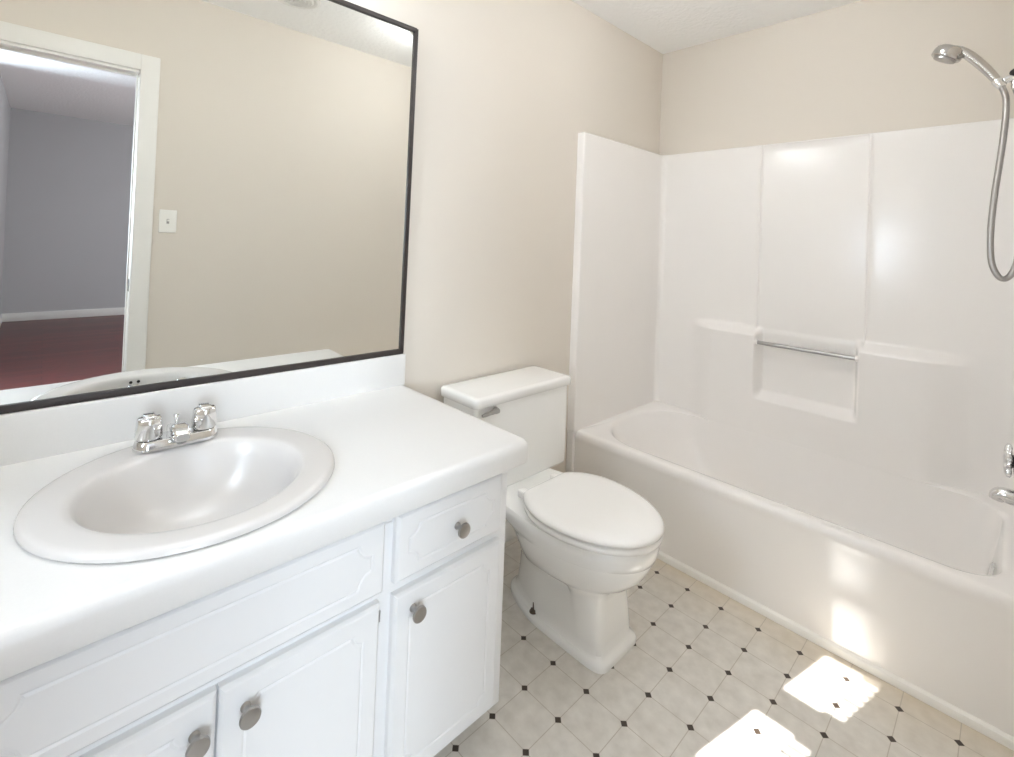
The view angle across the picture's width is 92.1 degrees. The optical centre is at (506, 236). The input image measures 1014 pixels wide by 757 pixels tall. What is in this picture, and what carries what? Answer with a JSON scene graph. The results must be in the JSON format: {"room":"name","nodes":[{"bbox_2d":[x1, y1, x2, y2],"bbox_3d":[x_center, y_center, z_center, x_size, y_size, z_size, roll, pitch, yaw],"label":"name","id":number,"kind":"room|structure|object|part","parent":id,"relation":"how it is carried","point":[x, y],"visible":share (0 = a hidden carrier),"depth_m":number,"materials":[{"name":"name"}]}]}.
{"room":"bathroom","nodes":[
{"label":"bathroom","id":0,"kind":"room"},
{"bbox_2d":[346,0,662,520],"bbox_3d":[-0.282,0.070,1.875,3.381,2.440,0.120,3,-1,-44],"label":"wall","id":1,"kind":"structure","parent":0,"point":[506,90],"depth_m":2.04,"materials":[{"name":"beige paint"}]},
{"bbox_2d":[0,353,405,466],"bbox_3d":[-0.869,0.440,1.221,1.412,0.109,0.020,3,-1,-44],"label":"backsplash","id":2,"kind":"structure","parent":1,"relation":"attached to","point":[28,435],"depth_m":1.24,"materials":[{"name":"white laminate"}]},
{"bbox_2d":[0,0,418,413],"bbox_3d":[-0.818,-0.181,1.248,1.330,1.135,0.015,3,0,-44],"label":"wall mirror","id":3,"kind":"object","parent":1,"relation":"attached to","point":[193,192],"visible":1,"depth_m":1.26,"materials":[{"name":"clear glass"}]},
{"bbox_2d":[505,521,515,542],"bbox_3d":[-0.064,1.258,2.025,0.963,0.085,0.012,3,-1,-44],"label":"baseboard","id":4,"kind":"structure","parent":1,"relation":"attached to","point":[510,533],"depth_m":2.09,"materials":[{"name":"white paint"}]},
{"bbox_2d":[572,0,861,53],"bbox_3d":[0.338,-1.163,1.295,3.381,0.060,1.770,3,-1,-44],"label":"ceiling","id":5,"kind":"structure","parent":0,"point":[666,26],"depth_m":2.43,"materials":[{"name":"white paint"}]},
{"bbox_2d":[434,536,1013,756],"bbox_3d":[0.221,1.329,1.290,3.381,0.050,1.710,3,-1,-44],"label":"floor","id":6,"kind":"structure","parent":0,"point":[705,673],"depth_m":1.39,"materials":[{"name":"tile"}]},
{"bbox_2d":[0,471,507,756],"bbox_3d":[-0.671,0.913,1.014,1.346,0.707,0.610,3,-1,-44],"label":"vanity cabinet","id":7,"kind":"object","parent":6,"relation":"on","point":[383,639],"visible":0.92,"depth_m":0.92,"materials":[{"name":"white paint"}]},
{"bbox_3d":[-0.603,0.967,0.713,0.298,0.428,0.020,3,-1,-44],"label":"door","id":8,"kind":"part","parent":7,"relation":"part of","materials":[{"name":"white paint"}]},
{"bbox_3d":[-0.495,0.808,0.778,0.034,0.034,0.030,3,-1,-44],"label":"knob","id":9,"kind":"part","parent":7,"relation":"part of","materials":[{"name":"silver metal"}]},
{"bbox_3d":[-0.440,0.811,0.831,0.034,0.034,0.030,3,-1,-44],"label":"knob","id":10,"kind":"part","parent":7,"relation":"part of","materials":[{"name":"silver metal"}]},
{"bbox_2d":[0,353,528,680],"bbox_3d":[-0.660,0.475,1.004,1.414,0.168,0.623,3,-1,-44],"label":"countertop","id":11,"kind":"structure","parent":7,"relation":"on","point":[397,449],"depth_m":1.05,"materials":[{"name":"white laminate"}]},
{"bbox_2d":[13,427,334,563],"bbox_3d":[-0.633,0.559,0.995,0.530,0.152,0.514,3,-1,-44],"label":"sink","id":12,"kind":"object","parent":11,"relation":"in","point":[123,505],"visible":0.94,"depth_m":1.02,"materials":[{"name":"ceramic"}]},
{"bbox_2d":[132,402,217,453],"bbox_3d":[-0.759,0.444,1.131,0.168,0.076,0.092,3,-1,-44],"label":"faucet","id":13,"kind":"object","parent":11,"relation":"on","point":[149,436],"visible":1,"depth_m":1.11,"materials":[{"name":"silver metal"}]},
{"bbox_3d":[-0.809,0.432,1.104,0.053,0.049,0.054,3,-1,-44],"label":"handle","id":14,"kind":"part","parent":13,"relation":"part of","materials":[{"name":"silver metal"}]},
{"bbox_3d":[-0.772,0.470,1.142,0.168,0.021,0.060,3,-1,-44],"label":"plate","id":15,"kind":"part","parent":13,"relation":"part of","materials":[{"name":"silver metal"}]},
{"bbox_3d":[-0.781,0.435,1.154,0.013,0.031,0.013,3,-1,-44],"label":"lift rod","id":16,"kind":"part","parent":13,"relation":"part of","materials":[{"name":"silver metal"}]},
{"bbox_3d":[-0.757,0.449,1.128,0.040,0.031,0.086,3,-1,-44],"label":"spout","id":17,"kind":"part","parent":13,"relation":"part of","materials":[{"name":"silver metal"}]},
{"bbox_3d":[-0.731,0.436,1.180,0.053,0.049,0.054,3,-1,-44],"label":"handle","id":18,"kind":"part","parent":13,"relation":"part of","materials":[{"name":"silver metal"}]},
{"bbox_3d":[-0.386,0.977,0.923,0.298,0.428,0.020,3,-1,-44],"label":"door","id":19,"kind":"part","parent":7,"relation":"part of","materials":[{"name":"white paint"}]},
{"bbox_3d":[-0.197,0.819,1.065,0.034,0.034,0.030,3,-1,-44],"label":"knob","id":20,"kind":"part","parent":7,"relation":"part of","materials":[{"name":"silver metal"}]},
{"bbox_3d":[-0.142,0.991,1.157,0.312,0.425,0.020,3,-1,-44],"label":"door","id":21,"kind":"part","parent":7,"relation":"part of","materials":[{"name":"white paint"}]},
{"bbox_3d":[-0.130,0.680,1.161,0.312,0.147,0.020,3,-1,-44],"label":"drawer","id":22,"kind":"part","parent":7,"relation":"part of","materials":[{"name":"white paint"}]},
{"bbox_3d":[-0.107,0.687,1.148,0.034,0.034,0.030,3,-1,-44],"label":"knob","id":23,"kind":"part","parent":7,"relation":"part of","materials":[{"name":"silver metal"}]},
{"bbox_2d":[441,366,663,673],"bbox_3d":[0.183,0.939,1.720,0.523,0.736,0.760,3,-1,-44],"label":"toilet","id":24,"kind":"object","parent":6,"relation":"on","point":[585,540],"visible":0.92,"depth_m":1.58,"materials":[{"name":"white ceramic"}]},
{"bbox_3d":[-0.057,0.617,1.706,0.088,0.024,0.027,3,-1,-44],"label":"flush lever","id":25,"kind":"part","parent":24,"relation":"part of","materials":[{"name":"metal"}]},
{"bbox_3d":[0.003,0.765,1.919,0.511,0.326,0.195,3,-1,-44],"label":"tank","id":26,"kind":"part","parent":24,"relation":"part of","materials":[{"name":"white ceramic"}]},
{"bbox_3d":[0.009,0.585,1.918,0.523,0.038,0.219,3,-1,-44],"label":"tank lid","id":27,"kind":"part","parent":24,"relation":"part of","materials":[{"name":"white ceramic"}]},
{"bbox_3d":[0.181,1.117,1.710,0.388,0.380,0.717,3,-1,-44],"label":"bowl","id":28,"kind":"part","parent":24,"relation":"part of","materials":[{"name":"white ceramic"}]},
{"bbox_3d":[0.292,0.917,1.606,0.388,0.019,0.442,3,-1,-44],"label":"seat","id":29,"kind":"part","parent":24,"relation":"part of","materials":[{"name":"white plastic"}]},
{"bbox_3d":[0.293,0.890,1.606,0.392,0.024,0.446,3,-1,-44],"label":"lid","id":30,"kind":"part","parent":24,"relation":"part of","materials":[{"name":"white plastic"}]},
{"bbox_2d":[566,401,1013,736],"bbox_3d":[1.093,1.156,2.087,0.783,0.381,1.523,3,-1,-44],"label":"bathtub","id":31,"kind":"object","parent":6,"relation":"on","point":[914,579],"visible":0.91,"depth_m":1.79,"materials":[{"name":"white ceramic"}]},
{"bbox_2d":[567,118,1013,495],"bbox_3d":[1.131,0.246,2.095,0.786,1.448,1.528,3,-1,-44],"label":"shower surround","id":32,"kind":"object","parent":31,"relation":"on","point":[838,297],"visible":0.99,"depth_m":2.29,"materials":[{"name":"plastic"}]},
{"bbox_2d":[988,487,1013,505],"bbox_3d":[1.619,0.841,1.593,0.068,0.068,0.068,3,-1,-44],"label":"tub spout","id":33,"kind":"object","parent":32,"relation":"attached to","point":[1000,494],"visible":1,"depth_m":1.58,"materials":[{"name":"silver metal"}]},
{"bbox_2d":[1003,444,1013,477],"bbox_3d":[1.633,0.730,1.584,0.150,0.150,0.035,3,-1,-44],"label":"shower valve","id":34,"kind":"object","parent":32,"relation":"attached to","point":[1008,455],"visible":1,"depth_m":1.56,"materials":[{"name":"silver metal"}]},
{"bbox_2d":[657,551,1013,750],"bbox_3d":[0.831,1.319,1.811,0.026,0.028,1.493,3,-1,-44],"label":"trim","id":35,"kind":"structure","parent":31,"relation":"attached to","point":[973,722],"depth_m":1.53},
{"bbox_3d":[1.579,1.099,1.592,0.072,0.072,0.018,3,-1,-44],"label":"overflow plate","id":36,"kind":"part","parent":31,"relation":"part of","materials":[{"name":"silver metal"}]},
{"bbox_2d":[659,0,1013,154],"bbox_3d":[1.505,0.144,2.369,0.120,2.440,1.650,3,-1,-44],"label":"wall","id":37,"kind":"structure","parent":0,"point":[864,66],"depth_m":2.28,"materials":[{"name":"beige paint"}]},
{"bbox_3d":[0.818,0.099,0.645,3.261,2.440,0.120,3,-1,-44],"label":"wall","id":38,"kind":"structure","parent":0,"visible":0},
{"bbox_2d":[1003,69,1013,89],"bbox_3d":[1.681,-0.541,1.599,0.064,0.117,0.082,3,-1,-44],"label":"pipe","id":39,"kind":"object","parent":38,"relation":"attached to","point":[1010,78],"visible":1,"depth_m":1.61,"materials":[{"name":"silver metal"}]},
{"bbox_2d":[931,44,1006,89],"bbox_3d":[1.595,-0.585,1.690,0.087,0.187,0.195,3,-1,-44],"label":"shower","id":40,"kind":"object","parent":39,"relation":"attached to","point":[944,53],"visible":1,"depth_m":1.68,"materials":[{"name":"silver metal"}]},
{"bbox_3d":[1.610,-0.583,1.675,0.031,0.174,0.144,3,-1,-44],"label":"handle","id":41,"kind":"part","parent":40,"relation":"part of","materials":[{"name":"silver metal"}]},
{"bbox_2d":[986,86,1013,281],"bbox_3d":[1.651,-0.175,1.614,0.087,0.653,0.026,2,-1,38],"label":"shower hose","id":42,"kind":"object","parent":39,"relation":"hanging from","point":[1003,90],"visible":1,"depth_m":1.62,"materials":[{"name":"silver metal"}]}
]}

